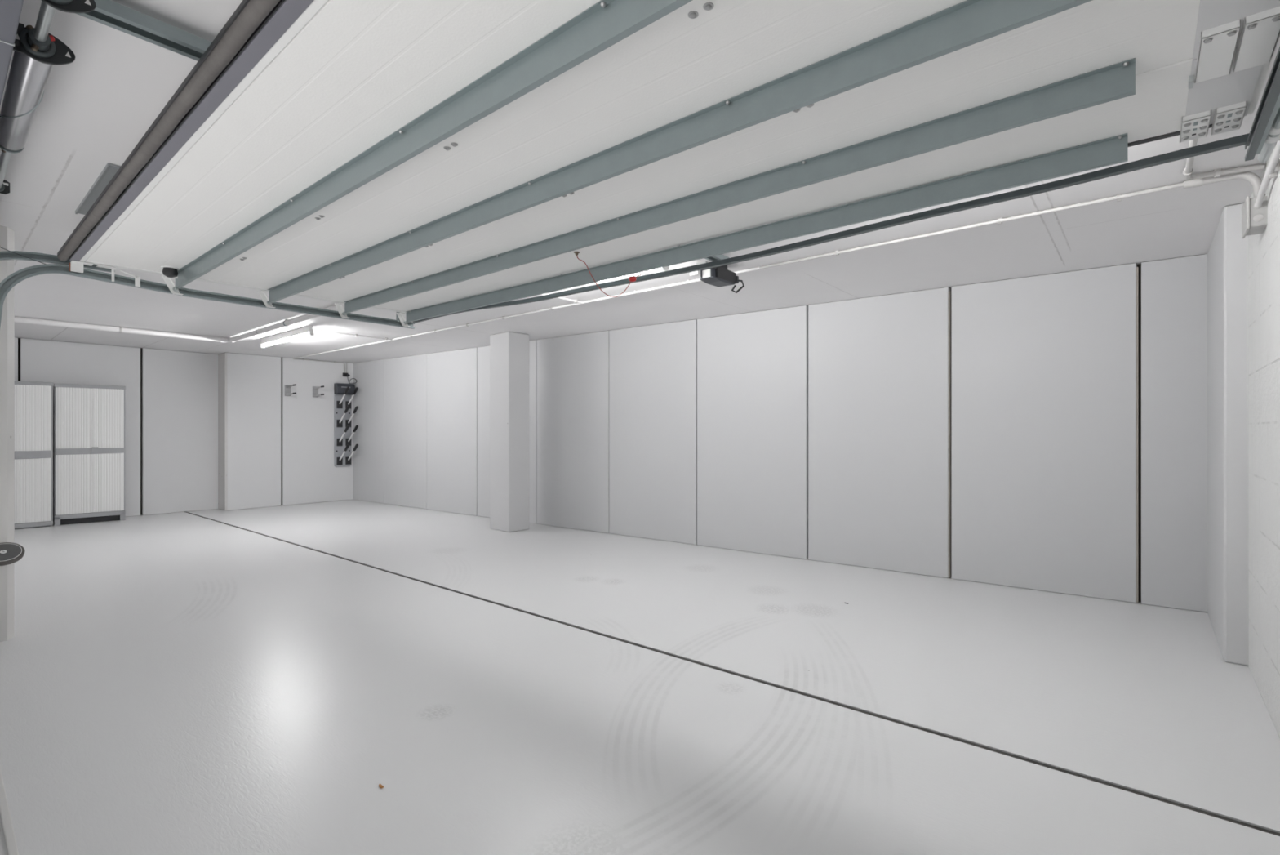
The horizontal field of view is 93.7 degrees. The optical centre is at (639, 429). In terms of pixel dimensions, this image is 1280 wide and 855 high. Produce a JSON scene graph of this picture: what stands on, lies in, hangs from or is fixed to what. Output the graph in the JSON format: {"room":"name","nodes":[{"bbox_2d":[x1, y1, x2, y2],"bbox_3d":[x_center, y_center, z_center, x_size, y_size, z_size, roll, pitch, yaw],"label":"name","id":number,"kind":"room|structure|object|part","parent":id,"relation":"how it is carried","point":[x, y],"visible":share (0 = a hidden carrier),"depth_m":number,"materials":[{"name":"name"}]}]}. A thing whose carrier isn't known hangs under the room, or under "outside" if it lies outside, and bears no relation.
{"room":"garage","nodes":[
{"label":"garage","id":0,"kind":"room"},
{"bbox_2d":[0,225,14,641],"bbox_3d":[-4.003,0.030,3.396,0.400,2.420,0.640,0,0,40],"label":"pillar","id":1,"kind":"structure","parent":0,"point":[6,234],"depth_m":3.48,"materials":[{"name":"paint"}]},
{"bbox_2d":[0,542,25,565],"bbox_3d":[-3.638,0.717,3.428,0.162,0.134,0.171,0,0,40],"label":"lock","id":2,"kind":"object","parent":1,"relation":"attached to","point":[11,553],"visible":1,"depth_m":3.44,"materials":[{"name":"black metal"}]},
{"bbox_2d":[0,768,18,854],"bbox_3d":[-1.673,1.243,1.617,5.458,0.054,0.020,0,0,40],"label":"trim","id":3,"kind":"structure","parent":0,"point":[9,833],"depth_m":1.86,"materials":[{"name":"paint"}]},
{"bbox_2d":[0,0,23,105],"bbox_3d":[-1.831,-1.055,1.429,5.478,0.350,0.428,0,0,40],"label":"lintel","id":4,"kind":"object","parent":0,"point":[10,10],"visible":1,"depth_m":1.32,"materials":[{"name":"white paint"}]},
{"bbox_2d":[0,40,14,46],"bbox_3d":[-1.567,-0.880,1.208,0.006,0.004,0.429,0,0,40],"label":"trim","id":5,"kind":"structure","parent":4,"relation":"attached to","point":[2,41],"depth_m":1.36,"materials":[{"name":"metal"}]},
{"bbox_2d":[0,0,96,194],"bbox_3d":[-1.633,-1.030,1.631,4.900,0.100,0.136,0,0,40],"label":"spring","id":6,"kind":"object","parent":4,"relation":"attached to","point":[36,50],"visible":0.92,"depth_m":1.68,"materials":[{"name":"metal"}]},
{"bbox_3d":[-2.727,-1.035,2.531,0.008,0.060,0.096,0,0,40],"label":"bearing plate","id":7,"kind":"part","parent":6,"relation":"part of","materials":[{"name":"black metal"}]},
{"bbox_2d":[14,337,353,522],"bbox_3d":[-6.783,0.030,9.043,0.733,2.580,5.700,0,0,40],"label":"wall","id":8,"kind":"structure","parent":0,"point":[204,431],"depth_m":9.13,"materials":[{"name":"grey paint"}]},
{"bbox_3d":[-8.122,0.021,7.454,0.068,2.394,0.544,0,0,40],"label":"wall panel","id":9,"kind":"part","parent":8,"relation":"part of","materials":[{"name":"paint"}]},
{"bbox_3d":[-7.547,0.021,8.138,0.068,2.394,1.195,0,0,40],"label":"wall panel","id":10,"kind":"part","parent":8,"relation":"part of","materials":[{"name":"paint"}]},
{"bbox_3d":[-6.845,0.021,8.971,0.068,2.394,0.931,0,0,40],"label":"wall panel","id":11,"kind":"part","parent":8,"relation":"part of","materials":[{"name":"paint"}]},
{"bbox_3d":[-6.045,0.021,9.404,0.068,2.394,0.743,0,0,40],"label":"wall panel","id":12,"kind":"part","parent":8,"relation":"part of","materials":[{"name":"paint"}]},
{"bbox_2d":[284,383,296,395],"bbox_3d":[-5.528,-0.638,9.575,0.433,0.179,0.090,0,0,40],"label":"wall hook","id":13,"kind":"object","parent":8,"relation":"attached to","point":[287,387],"visible":1,"depth_m":9.59,"materials":[{"name":"grey plastic"}]},
{"bbox_3d":[-5.415,0.021,10.139,0.050,2.394,1.145,0,0,40],"label":"wall panel","id":14,"kind":"part","parent":8,"relation":"part of","materials":[{"name":"paint"}]},
{"bbox_2d":[312,385,324,397],"bbox_3d":[-5.326,-0.642,9.960,0.315,0.180,0.090,0,0,40],"label":"wall hook","id":15,"kind":"object","parent":8,"relation":"attached to","point":[315,388],"visible":1,"depth_m":10.02,"materials":[{"name":"grey plastic"}]},
{"bbox_2d":[294,358,346,373],"bbox_3d":[-5.373,-1.085,10.123,0.026,0.190,0.848,0,0,40],"label":"conduit","id":16,"kind":"object","parent":8,"relation":"attached to","point":[295,358],"visible":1,"depth_m":10.23,"materials":[{"name":"white plastic"}]},
{"bbox_2d":[333,382,358,466],"bbox_3d":[-5.019,-0.086,10.296,0.351,1.439,0.304,0,0,40],"label":"dryer","id":17,"kind":"object","parent":8,"relation":"attached to","point":[344,393],"visible":1,"depth_m":10.34,"materials":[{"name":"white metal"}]},
{"bbox_3d":[-5.146,-0.005,10.394,0.030,1.250,0.285,0,0,40],"label":"panel","id":18,"kind":"part","parent":17,"relation":"part of","materials":[{"name":"metal"}]},
{"bbox_2d":[342,372,350,376],"bbox_3d":[-5.104,-0.963,10.418,0.064,0.065,0.111,0,0,40],"label":"wall socket","id":19,"kind":"object","parent":8,"relation":"attached to","point":[344,373],"visible":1,"depth_m":10.41,"materials":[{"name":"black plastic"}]},
{"bbox_2d":[489,331,528,532],"bbox_3d":[-1.611,0.021,7.411,0.419,2.398,0.334,0,0,40],"label":"pillar","id":20,"kind":"structure","parent":0,"point":[508,350],"depth_m":7.27,"materials":[{"name":"paint"}]},
{"bbox_2d":[0,499,1279,854],"bbox_3d":[-2.146,1.320,5.836,12.200,0.200,5.835,0,0,40],"label":"floor","id":21,"kind":"structure","parent":0,"point":[177,682],"depth_m":2.65,"materials":[{"name":"white concrete"}]},
{"bbox_2d":[14,380,53,528],"bbox_3d":[-7.795,0.306,7.473,0.300,1.828,0.688,0,0,43],"label":"storage cabinet","id":22,"kind":"object","parent":21,"relation":"on","point":[33,400],"visible":0.7,"depth_m":7.49,"materials":[{"name":"grey plastic"}]},
{"bbox_3d":[-7.796,-0.584,7.474,0.296,0.048,0.688,0,0,43],"label":"lid","id":23,"kind":"part","parent":22,"relation":"part of","materials":[{"name":"grey plastic"}]},
{"bbox_3d":[-7.800,0.293,7.478,0.286,1.713,0.680,0,0,43],"label":"panel","id":24,"kind":"part","parent":22,"relation":"part of","materials":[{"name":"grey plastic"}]},
{"bbox_2d":[53,382,125,525],"bbox_3d":[-7.329,0.311,8.003,0.698,1.818,0.312,0,0,-44],"label":"storage cabinet","id":25,"kind":"object","parent":21,"relation":"on","point":[90,420],"visible":1,"depth_m":7.89,"materials":[{"name":"grey plastic"}]},
{"bbox_3d":[-7.354,0.265,7.789,0.328,1.640,0.024,0,0,-44],"label":"cabinet door","id":26,"kind":"part","parent":25,"relation":"part of","materials":[{"name":"white plastic"}]},
{"bbox_3d":[-7.331,-0.574,8.005,0.698,0.048,0.306,0,0,-44],"label":"lid","id":27,"kind":"part","parent":25,"relation":"part of","materials":[{"name":"grey plastic"}]},
{"bbox_3d":[-7.116,0.265,8.020,0.328,1.640,0.024,0,0,-44],"label":"cabinet door","id":28,"kind":"part","parent":25,"relation":"part of","materials":[{"name":"white plastic"}]},
{"bbox_2d":[186,511,1279,835],"bbox_3d":[-2.392,1.253,5.360,11.377,0.054,0.033,0,0,39],"label":"floor drain","id":29,"kind":"object","parent":21,"relation":"in","point":[657,651],"visible":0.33,"depth_m":2.52,"materials":[{"name":"black metal"}]},
{"bbox_2d":[0,0,1279,363],"bbox_3d":[-2.149,-1.225,5.600,12.700,0.090,6.400,0,0,40],"label":"ceiling","id":30,"kind":"structure","parent":0,"point":[93,110],"depth_m":3.85,"materials":[{"name":"white paint"}]},
{"bbox_2d":[75,163,120,214],"bbox_3d":[-2.632,-1.171,3.007,0.900,0.017,0.188,0,0,40],"label":"ceiling plate","id":31,"kind":"object","parent":30,"relation":"attached to","point":[109,170],"visible":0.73,"depth_m":2.89,"materials":[{"name":"grey metal"}]},
{"bbox_2d":[14,303,344,342],"bbox_3d":[-4.077,-1.143,5.222,4.965,0.073,2.298,0,0,40],"label":"ceiling pipe","id":32,"kind":"object","parent":30,"relation":"attached to","point":[286,322],"visible":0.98,"depth_m":6.72,"materials":[{"name":"paint"}]},
{"bbox_2d":[0,246,414,328],"bbox_3d":[-2.839,0.020,4.263,0.085,2.400,2.613,0,0,40],"label":"door track","id":33,"kind":"object","parent":30,"relation":"attached to","point":[56,265],"visible":0.9,"depth_m":3.74,"materials":[{"name":"metal"}]},
{"bbox_3d":[-3.471,-0.955,3.495,0.028,0.145,0.623,0,0,40],"label":"rail","id":34,"kind":"part","parent":33,"relation":"part of","materials":[{"name":"metal"}]},
{"bbox_2d":[260,325,314,347],"bbox_3d":[-4.297,-1.123,7.271,1.576,0.113,0.044,0,0,40],"label":"tube light","id":35,"kind":"object","parent":30,"relation":"attached to","point":[308,329],"visible":1,"depth_m":7.18,"materials":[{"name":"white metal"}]},
{"bbox_2d":[312,328,391,340],"bbox_3d":[-3.513,-1.166,7.349,0.040,0.030,1.000,0,0,40],"label":"conduit","id":36,"kind":"object","parent":30,"relation":"attached to","point":[315,330],"visible":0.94,"depth_m":7.34,"materials":[{"name":"paint"}]},
{"bbox_2d":[75,0,744,293],"bbox_3d":[-0.356,-1.087,2.927,0.347,0.185,3.615,0,0,36],"label":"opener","id":37,"kind":"object","parent":30,"relation":"attached to","point":[109,13],"visible":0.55,"depth_m":1.72,"materials":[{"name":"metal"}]},
{"bbox_2d":[540,293,582,303],"bbox_3d":[-0.718,-1.166,5.265,0.030,0.030,0.590,0,0,40],"label":"conduit","id":38,"kind":"object","parent":30,"relation":"attached to","point":[544,294],"visible":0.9,"depth_m":5.35,"materials":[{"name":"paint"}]},
{"bbox_2d":[600,266,669,281],"bbox_3d":[-0.438,-1.136,4.526,1.536,0.088,0.045,0,0,35],"label":"tube light","id":39,"kind":"object","parent":30,"relation":"attached to","point":[667,268],"visible":0.19,"depth_m":4.16,"materials":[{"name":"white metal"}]},
{"bbox_2d":[293,182,1183,359],"bbox_3d":[-1.512,-1.166,6.309,10.800,0.030,0.044,0,0,40],"label":"conduit","id":40,"kind":"object","parent":30,"relation":"attached to","point":[1117,197],"visible":1,"depth_m":3.80,"materials":[{"name":"paint"}]},
{"bbox_2d":[1183,171,1262,197],"bbox_3d":[2.676,-1.100,2.754,0.267,0.161,0.040,0,0,40],"label":"conduit","id":41,"kind":"object","parent":30,"relation":"attached to","point":[1255,181],"visible":0.81,"depth_m":2.73,"materials":[{"name":"white plastic"}]},
{"bbox_2d":[1182,138,1264,179],"bbox_3d":[2.308,-1.164,2.478,0.947,0.034,0.237,0,0,-35],"label":"conduit","id":42,"kind":"object","parent":30,"relation":"attached to","point":[1188,171],"visible":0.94,"depth_m":2.69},
{"bbox_2d":[1244,46,1279,162],"bbox_3d":[1.242,0.020,1.000,0.108,2.400,2.790,0,0,40],"label":"door track","id":43,"kind":"object","parent":30,"relation":"attached to","point":[1264,132],"visible":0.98,"depth_m":1.77,"materials":[{"name":"metal"}]},
{"bbox_2d":[57,0,1279,326],"bbox_3d":[-0.717,-0.968,2.726,5.132,0.156,2.284,0,0,40],"label":"garage door","id":44,"kind":"structure","parent":43,"relation":"attached to","point":[420,159],"depth_m":1.93,"materials":[{"name":"white metal"}]},
{"bbox_3d":[-2.898,-0.998,3.701,0.091,0.007,0.091,0,0,40],"label":"recessed pull","id":45,"kind":"part","parent":44,"relation":"part of","materials":[{"name":"black plastic"}]},
{"bbox_2d":[162,266,177,277],"bbox_3d":[-2.898,-0.970,3.701,0.080,0.056,0.080,0,0,40],"label":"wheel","id":46,"kind":"object","parent":44,"relation":"on","point":[170,272],"depth_m":3.68,"materials":[{"name":"black plastic"}]},
{"bbox_3d":[-1.188,-1.020,2.127,5.082,0.040,0.520,0,0,40],"label":"door","id":47,"kind":"part","parent":44,"relation":"part of","materials":[{"name":"white metal"}]},
{"bbox_3d":[-0.844,-1.020,2.536,5.082,0.040,0.538,0,0,40],"label":"door","id":48,"kind":"part","parent":44,"relation":"part of","materials":[{"name":"white metal"}]},
{"bbox_2d":[573,251,648,297],"bbox_3d":[-0.096,-0.879,3.423,0.565,0.253,0.042,0,0,-12],"label":"cord","id":49,"kind":"object","parent":44,"relation":"hanging from","point":[632,278],"visible":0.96,"depth_m":3.40,"materials":[{"name":"red plastic"}]},
{"bbox_3d":[-0.197,-0.869,3.392,0.323,0.233,0.026,0,0,-12],"label":"cord","id":50,"kind":"part","parent":49,"relation":"part of","materials":[{"name":"red plastic"}]},
{"bbox_3d":[-0.499,-1.020,2.946,5.082,0.040,0.525,0,0,40],"label":"door","id":51,"kind":"part","parent":44,"relation":"part of","materials":[{"name":"white metal"}]},
{"bbox_3d":[-0.166,-1.020,3.341,5.082,0.040,0.497,0,0,40],"label":"door","id":52,"kind":"part","parent":44,"relation":"part of","materials":[{"name":"white metal"}]},
{"bbox_3d":[1.815,-0.989,1.963,0.068,0.018,0.191,0,0,40],"label":"roller plate","id":53,"kind":"part","parent":44,"relation":"part of","materials":[{"name":"white metal"}]},
{"bbox_3d":[1.517,-0.988,1.581,0.071,0.020,0.266,0,0,40],"label":"hinge plate","id":54,"kind":"part","parent":44,"relation":"part of","materials":[{"name":"white metal"}]},
{"bbox_3d":[1.874,-0.989,1.913,0.068,0.018,0.191,0,0,40],"label":"roller plate","id":55,"kind":"part","parent":44,"relation":"part of","materials":[{"name":"white metal"}]},
{"bbox_3d":[1.573,-0.988,1.529,0.070,0.020,0.267,0,0,40],"label":"hinge plate","id":56,"kind":"part","parent":44,"relation":"part of","materials":[{"name":"white metal"}]},
{"bbox_2d":[413,133,1250,323],"bbox_3d":[0.006,-0.934,3.609,5.220,0.086,0.028,0,0,40],"label":"bar","id":57,"kind":"object","parent":43,"relation":"attached to","point":[1238,140],"visible":0.8,"depth_m":2.54,"materials":[{"name":"metal"}]},
{"bbox_3d":[1.288,-0.940,1.046,0.030,0.040,2.660,0,0,40],"label":"rail","id":58,"kind":"part","parent":43,"relation":"part of","materials":[{"name":"metal"}]},
{"bbox_2d":[353,253,1207,612],"bbox_3d":[-0.484,0.030,7.355,12.308,2.580,0.298,0,0,37],"label":"wall","id":59,"kind":"structure","parent":0,"point":[1046,432],"depth_m":5.24,"materials":[{"name":"grey paint"}]},
{"bbox_3d":[-4.626,0.021,10.279,0.988,2.395,0.068,0,0,37],"label":"wall panel","id":60,"kind":"part","parent":59,"relation":"part of","materials":[{"name":"paint"}]},
{"bbox_3d":[-3.748,0.021,9.629,1.206,2.395,0.068,0,0,37],"label":"wall panel","id":61,"kind":"part","parent":59,"relation":"part of","materials":[{"name":"paint"}]},
{"bbox_3d":[-2.781,0.021,8.912,1.206,2.395,0.068,0,0,37],"label":"wall panel","id":62,"kind":"part","parent":59,"relation":"part of","materials":[{"name":"paint"}]},
{"bbox_3d":[-1.809,0.021,8.193,1.206,2.395,0.068,0,0,37],"label":"wall panel","id":63,"kind":"part","parent":59,"relation":"part of","materials":[{"name":"paint"}]},
{"bbox_3d":[-0.835,0.021,7.472,1.215,2.395,0.068,0,0,37],"label":"wall panel","id":64,"kind":"part","parent":59,"relation":"part of","materials":[{"name":"paint"}]},
{"bbox_3d":[0.138,0.021,6.751,1.199,2.395,0.068,0,0,37],"label":"wall panel","id":65,"kind":"part","parent":59,"relation":"part of","materials":[{"name":"paint"}]},
{"bbox_3d":[1.109,0.021,6.032,1.205,2.395,0.068,0,0,37],"label":"wall panel","id":66,"kind":"part","parent":59,"relation":"part of","materials":[{"name":"paint"}]},
{"bbox_3d":[2.081,0.021,5.312,1.193,2.395,0.068,0,0,37],"label":"wall panel","id":67,"kind":"part","parent":59,"relation":"part of","materials":[{"name":"paint"}]},
{"bbox_3d":[3.046,0.021,4.597,1.177,2.395,0.068,0,0,37],"label":"wall panel","id":68,"kind":"part","parent":59,"relation":"part of","materials":[{"name":"paint"}]},
{"bbox_3d":[3.731,0.021,4.090,0.488,2.395,0.068,0,0,37],"label":"wall panel","id":69,"kind":"part","parent":59,"relation":"part of","materials":[{"name":"paint"}]},
{"bbox_2d":[1207,203,1248,666],"bbox_3d":[3.497,0.021,3.553,0.141,2.398,1.160,0,0,40],"label":"pillar","id":70,"kind":"structure","parent":0,"point":[1228,253],"depth_m":3.15,"materials":[{"name":"paint"}]},
{"bbox_2d":[1248,147,1279,737],"bbox_3d":[1.940,0.030,1.438,0.300,2.580,7.100,0,0,40],"label":"wall","id":71,"kind":"structure","parent":0,"point":[1264,248],"depth_m":2.65,"materials":[{"name":"white paint"}]},
{"bbox_2d":[1241,195,1267,238],"bbox_3d":[2.764,-0.960,2.693,0.075,0.144,0.176,0,0,40],"label":"junction box","id":72,"kind":"object","parent":71,"relation":"attached to","point":[1254,220],"visible":0.89,"depth_m":2.65,"materials":[{"name":"white plastic"}]},
{"bbox_3d":[2.739,-0.960,2.714,0.010,0.144,0.176,0,0,40],"label":"box lid","id":73,"kind":"part","parent":72,"relation":"part of","materials":[{"name":"white plastic"}]},
{"bbox_2d":[1254,140,1279,207],"bbox_3d":[2.344,-1.053,2.183,0.041,0.158,1.160,0,0,40],"label":"conduit","id":74,"kind":"object","parent":71,"relation":"attached to","point":[1269,173],"visible":0.9,"depth_m":2.42,"materials":[{"name":"paint"}]},
{"bbox_2d":[1274,141,1279,172],"bbox_3d":[2.537,-1.104,2.390,0.012,0.148,0.025,0,0,40],"label":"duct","id":75,"kind":"object","parent":71,"relation":"attached to","point":[1277,169],"visible":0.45,"depth_m":2.38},
{"label":"outside","id":76,"kind":"structure","parent":0,"visible":0},
{"bbox_2d":[0,814,8,854],"bbox_3d":[-7.136,1.322,-3.042,25.000,0.196,14.155,0,0,40],"label":"ground","id":77,"kind":"structure","parent":76,"point":[3,851],"depth_m":1.78,"materials":[{"name":"concrete"}]}
]}

